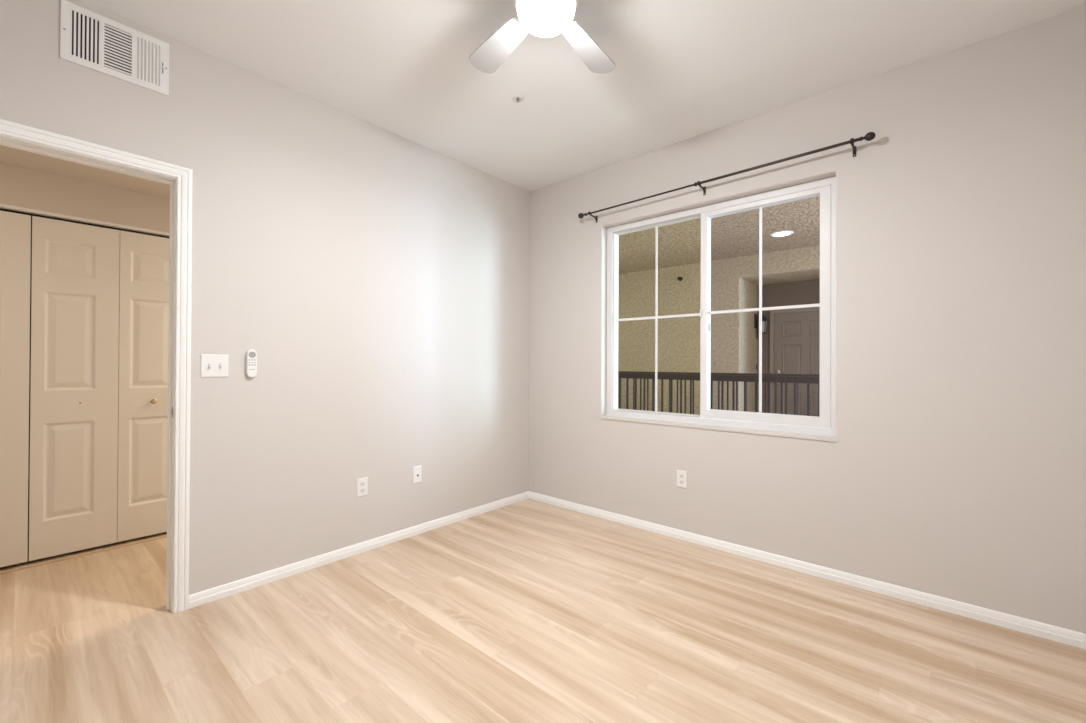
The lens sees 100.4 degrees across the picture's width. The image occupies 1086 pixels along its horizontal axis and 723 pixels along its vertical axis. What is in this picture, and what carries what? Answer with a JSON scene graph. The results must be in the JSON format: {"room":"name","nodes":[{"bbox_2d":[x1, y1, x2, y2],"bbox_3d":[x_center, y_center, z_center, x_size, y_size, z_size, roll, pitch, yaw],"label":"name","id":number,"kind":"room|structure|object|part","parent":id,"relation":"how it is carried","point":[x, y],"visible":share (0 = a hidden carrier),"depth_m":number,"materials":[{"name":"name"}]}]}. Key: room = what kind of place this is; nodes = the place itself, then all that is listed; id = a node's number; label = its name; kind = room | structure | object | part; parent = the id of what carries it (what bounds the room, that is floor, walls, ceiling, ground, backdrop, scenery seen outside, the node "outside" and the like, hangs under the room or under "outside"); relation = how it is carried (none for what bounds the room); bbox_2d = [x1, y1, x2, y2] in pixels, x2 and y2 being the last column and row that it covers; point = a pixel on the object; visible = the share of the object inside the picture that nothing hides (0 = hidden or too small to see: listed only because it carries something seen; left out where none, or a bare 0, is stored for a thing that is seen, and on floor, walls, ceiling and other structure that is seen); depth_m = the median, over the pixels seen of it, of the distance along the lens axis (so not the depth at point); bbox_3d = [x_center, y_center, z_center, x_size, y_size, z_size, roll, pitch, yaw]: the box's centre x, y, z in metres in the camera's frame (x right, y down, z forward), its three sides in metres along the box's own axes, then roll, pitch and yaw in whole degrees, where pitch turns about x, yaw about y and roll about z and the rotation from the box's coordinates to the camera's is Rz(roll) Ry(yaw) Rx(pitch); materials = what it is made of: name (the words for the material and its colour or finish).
{"room":"empty bedroom","nodes":[
{"label":"empty bedroom","id":0,"kind":"room"},
{"bbox_2d":[0,209,168,535],"bbox_3d":[-3.058,0.038,3.684,0.050,2.330,4.400,0,0,41],"label":"wall","id":1,"kind":"structure","parent":0,"point":[0,209],"depth_m":3.11,"materials":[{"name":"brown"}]},
{"bbox_2d":[0,162,169,232],"bbox_3d":[-2.555,0.038,3.246,0.090,2.330,4.400,0,0,41],"label":"wall","id":2,"kind":"structure","parent":0,"point":[20,186],"depth_m":2.81,"materials":[{"name":"beige paint"}]},
{"bbox_2d":[0,204,168,236],"bbox_3d":[-3.034,-0.887,2.662,0.054,0.018,1.578,0,0,41],"label":"closet track","id":3,"kind":"object","parent":2,"relation":"attached to","point":[2,206],"visible":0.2,"depth_m":2.81,"materials":[{"name":"beige metal"}]},
{"bbox_2d":[0,210,30,566],"bbox_3d":[-3.276,0.155,2.377,0.066,2.040,0.762,0,0,41],"label":"bifold door","id":4,"kind":"structure","parent":3,"relation":"hanging from","point":[15,228],"depth_m":2.62,"materials":[{"name":"white paint"}]},
{"bbox_2d":[29,216,168,560],"bbox_3d":[-2.773,0.160,2.956,0.066,2.040,0.762,0,0,41],"label":"bifold door","id":5,"kind":"structure","parent":3,"relation":"hanging from","point":[100,295],"depth_m":2.88,"materials":[{"name":"white paint"}]},
{"bbox_2d":[0,145,169,198],"bbox_3d":[-2.363,-1.177,3.090,1.880,0.100,4.400,0,0,41],"label":"ceiling","id":6,"kind":"structure","parent":0,"point":[8,155],"depth_m":2.69,"materials":[{"name":"beige paint"}]},
{"bbox_2d":[0,0,529,594],"bbox_3d":[-1.613,-0.167,2.428,0.120,2.740,4.400,0,0,41],"label":"wall","id":7,"kind":"structure","parent":0,"point":[377,279],"depth_m":2.66,"materials":[{"name":"white paint"}]},
{"bbox_2d":[0,119,191,612],"bbox_3d":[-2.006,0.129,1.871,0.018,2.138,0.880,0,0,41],"label":"door frame","id":8,"kind":"structure","parent":7,"relation":"attached to","point":[183,175],"depth_m":2.17,"materials":[{"name":"white paint"}]},
{"bbox_2d":[60,0,168,95],"bbox_3d":[-1.886,-1.383,2.010,0.017,0.246,0.352,0,0,41],"label":"air vent","id":9,"kind":"object","parent":7,"relation":"in","point":[89,39],"visible":1,"depth_m":2.00,"materials":[{"name":"white plastic"}]},
{"bbox_2d":[200,354,228,377],"bbox_3d":[-1.652,0.022,2.279,0.016,0.116,0.118,0,0,41],"label":"light switch","id":10,"kind":"object","parent":7,"relation":"attached to","point":[211,365],"visible":1,"depth_m":2.28,"materials":[{"name":"white plastic"}]},
{"bbox_2d":[246,349,256,376],"bbox_3d":[-1.544,0.010,2.398,0.023,0.149,0.049,0,0,41],"label":"remote control","id":11,"kind":"object","parent":7,"relation":"attached to","point":[251,355],"visible":1,"depth_m":2.39,"materials":[{"name":"white plastic"}]},
{"bbox_2d":[189,491,528,608],"bbox_3d":[-0.924,1.179,3.119,0.014,0.061,2.434,0,0,41],"label":"baseboard","id":12,"kind":"structure","parent":7,"relation":"attached to","point":[206,596],"depth_m":2.73,"materials":[{"name":"white paint"}]},
{"bbox_2d":[357,477,367,496],"bbox_3d":[-1.145,0.796,2.868,0.008,0.116,0.072,0,0,41],"label":"wall outlet","id":13,"kind":"object","parent":7,"relation":"attached to","point":[362,483],"visible":1,"depth_m":2.87,"materials":[{"name":"white plastic"}]},
{"bbox_2d":[413,465,421,482],"bbox_3d":[-0.878,0.792,3.169,0.015,0.116,0.071,0,0,41],"label":"cable jack","id":14,"kind":"object","parent":7,"relation":"attached to","point":[417,470],"visible":1,"depth_m":3.17,"materials":[{"name":"white plastic"}]},
{"bbox_2d":[0,498,1085,722],"bbox_3d":[-1.046,1.233,1.922,5.400,0.060,4.400,0,0,41],"label":"floor","id":15,"kind":"structure","parent":0,"point":[528,610],"depth_m":1.92,"materials":[{"name":"wood"}]},
{"bbox_2d":[0,536,166,573],"bbox_3d":[-3.004,1.195,2.618,0.019,0.005,1.578,0,0,41],"label":"floor strip","id":16,"kind":"object","parent":15,"relation":"on","point":[163,536],"visible":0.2,"depth_m":2.79,"materials":[{"name":"beige"}]},
{"bbox_2d":[83,0,1085,191],"bbox_3d":[0.040,-1.583,1.692,3.460,0.100,3.640,0,0,41],"label":"ceiling","id":17,"kind":"structure","parent":0,"point":[684,69],"depth_m":2.27,"materials":[{"name":"white paint"}]},
{"bbox_2d":[512,95,523,101],"bbox_3d":[-0.145,-1.519,2.626,0.068,0.021,0.068,0,0,41],"label":"sprinkler","id":18,"kind":"object","parent":17,"relation":"attached to","point":[518,98],"visible":1,"depth_m":2.62,"materials":[{"name":"white metal"}]},
{"bbox_2d":[469,0,614,73],"bbox_3d":[0.016,-1.400,1.744,0.987,0.264,0.978,0,0,41],"label":"ceiling fan","id":19,"kind":"object","parent":17,"relation":"hanging from","point":[490,55],"visible":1,"depth_m":1.90,"materials":[{"name":"white plastic"}]},
{"bbox_3d":[-0.194,-1.373,1.977,0.131,0.028,0.367,0,0,-38],"label":"blade","id":20,"kind":"part","parent":19,"relation":"part of","materials":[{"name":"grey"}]},
{"bbox_3d":[0.198,-1.371,1.991,0.131,0.028,0.367,0,0,34],"label":"blade","id":21,"kind":"part","parent":19,"relation":"part of","materials":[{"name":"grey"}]},
{"bbox_2d":[618,245,819,414],"bbox_3d":[2.760,-0.101,7.437,6.300,3.100,0.900,0,0,41],"label":"wall","id":22,"kind":"structure","parent":0,"point":[734,281],"depth_m":7.20,"materials":[{"name":"beige paint"}]},
{"bbox_2d":[754,313,767,333],"bbox_3d":[3.483,-0.607,7.224,0.180,0.325,0.132,0,0,41],"label":"wall lantern","id":23,"kind":"object","parent":22,"relation":"attached to","point":[764,320],"visible":0.74,"depth_m":7.20,"materials":[{"name":"grey paint"}]},
{"bbox_3d":[3.421,-0.649,7.278,0.016,0.240,0.100,0,0,41],"label":"plate","id":24,"kind":"part","parent":23,"relation":"part of","materials":[{"name":"grey paint"}]},
{"bbox_3d":[3.501,-0.549,7.208,0.100,0.170,0.100,0,0,41],"label":"glass","id":25,"kind":"part","parent":23,"relation":"part of","materials":[{"name":"grey glass"}]},
{"bbox_2d":[619,196,819,273],"bbox_3d":[1.632,-1.638,6.140,6.300,0.150,5.160,0,0,41],"label":"ceiling","id":26,"kind":"structure","parent":0,"point":[733,235],"depth_m":5.73,"materials":[{"name":"paint"}]},
{"bbox_2d":[770,231,793,236],"bbox_3d":[2.916,-1.556,5.525,0.256,0.008,0.256,0,0,41],"label":"recessed light","id":27,"kind":"object","parent":26,"relation":"in","point":[780,233],"visible":1,"depth_m":5.50,"materials":[{"name":"white plastic"}]},
{"bbox_2d":[757,279,819,412],"bbox_3d":[4.316,-0.047,6.944,2.006,3.000,0.400,0,0,41],"label":"wall","id":28,"kind":"structure","parent":0,"point":[808,291],"depth_m":7.21,"materials":[{"name":"brown paint"}]},
{"bbox_2d":[770,307,819,415],"bbox_3d":[4.004,0.226,6.893,1.020,2.089,0.082,0,0,41],"label":"door","id":29,"kind":"structure","parent":28,"relation":"in","point":[794,337],"depth_m":7.01,"materials":[{"name":"beige paint"}]},
{"bbox_2d":[529,6,1085,633],"bbox_3d":[0.677,-0.146,3.444,4.800,2.850,0.140,0,0,41],"label":"wall","id":30,"kind":"structure","parent":0,"point":[955,469],"depth_m":2.32,"materials":[{"name":"white paint"}]},
{"bbox_2d":[677,470,686,487],"bbox_3d":[0.951,0.805,3.098,0.072,0.116,0.008,0,0,41],"label":"wall outlet","id":31,"kind":"object","parent":30,"relation":"attached to","point":[681,475],"visible":1,"depth_m":3.10,"materials":[{"name":"white plastic"}]},
{"bbox_2d":[600,176,836,441],"bbox_3d":[1.089,-0.306,3.081,1.571,1.508,0.145,0,0,41],"label":"window","id":32,"kind":"structure","parent":30,"relation":"in","point":[822,427],"depth_m":2.90,"materials":[{"name":"white plastic"}]},
{"bbox_3d":[0.850,-0.316,3.345,0.736,1.393,0.056,0,0,41],"label":"fixed sash","id":33,"kind":"part","parent":32,"relation":"part of","materials":[{"name":"white plastic"}]},
{"bbox_3d":[1.063,0.438,3.051,1.571,0.019,0.075,0,0,41],"label":"sill","id":34,"kind":"part","parent":32,"relation":"part of","materials":[{"name":"white paint"}]},
{"bbox_3d":[1.381,-0.316,2.867,0.762,1.401,0.048,0,0,41],"label":"sliding sash","id":35,"kind":"part","parent":32,"relation":"part of","materials":[{"name":"white plastic"}]},
{"bbox_2d":[578,132,875,222],"bbox_3d":[1.020,-1.144,2.984,1.902,0.093,0.116,0,0,41],"label":"curtain rod","id":36,"kind":"object","parent":30,"relation":"attached to","point":[869,136],"visible":1,"depth_m":2.72,"materials":[{"name":"brown metal"}]},
{"bbox_3d":[1.666,-1.157,2.430,0.017,0.044,0.103,0,0,41],"label":"arm","id":37,"kind":"part","parent":36,"relation":"part of","materials":[{"name":"brown metal"}]},
{"bbox_2d":[529,491,1085,649],"bbox_3d":[1.110,1.187,2.953,3.300,0.061,0.014,0,0,41],"label":"baseboard","id":38,"kind":"structure","parent":30,"relation":"attached to","point":[1050,632],"depth_m":2.44,"materials":[{"name":"white paint"}]},
{"bbox_3d":[2.465,1.356,7.098,6.300,0.180,2.580,0,0,41],"label":"floor","id":39,"kind":"structure","parent":0,"visible":0},
{"bbox_2d":[618,371,819,415],"bbox_3d":[1.900,0.700,5.991,5.300,1.114,0.048,0,0,41],"label":"balcony railing","id":40,"kind":"object","parent":39,"relation":"on","point":[811,375],"visible":0.04,"depth_m":5.68,"materials":[{"name":"grey paint"}]},
{"bbox_3d":[1.902,0.175,5.994,5.300,0.063,0.048,0,0,41],"label":"rail","id":41,"kind":"part","parent":40,"relation":"part of","materials":[{"name":"grey paint"}]},
{"bbox_3d":[0.462,1.335,4.797,6.300,0.180,1.640,0,0,41],"label":"floor","id":42,"kind":"structure","parent":0,"visible":0},
{"bbox_2d":[618,373,819,415],"bbox_3d":[1.479,0.693,4.899,4.500,1.114,0.048,0,0,41],"label":"balcony railing","id":43,"kind":"object","parent":42,"relation":"on","point":[809,380],"visible":0.08,"depth_m":4.60,"materials":[{"name":"grey paint"}]},
{"bbox_3d":[1.482,0.167,4.902,4.500,0.063,0.048,0,0,41],"label":"rail","id":44,"kind":"part","parent":43,"relation":"part of","materials":[{"name":"grey paint"}]}
]}

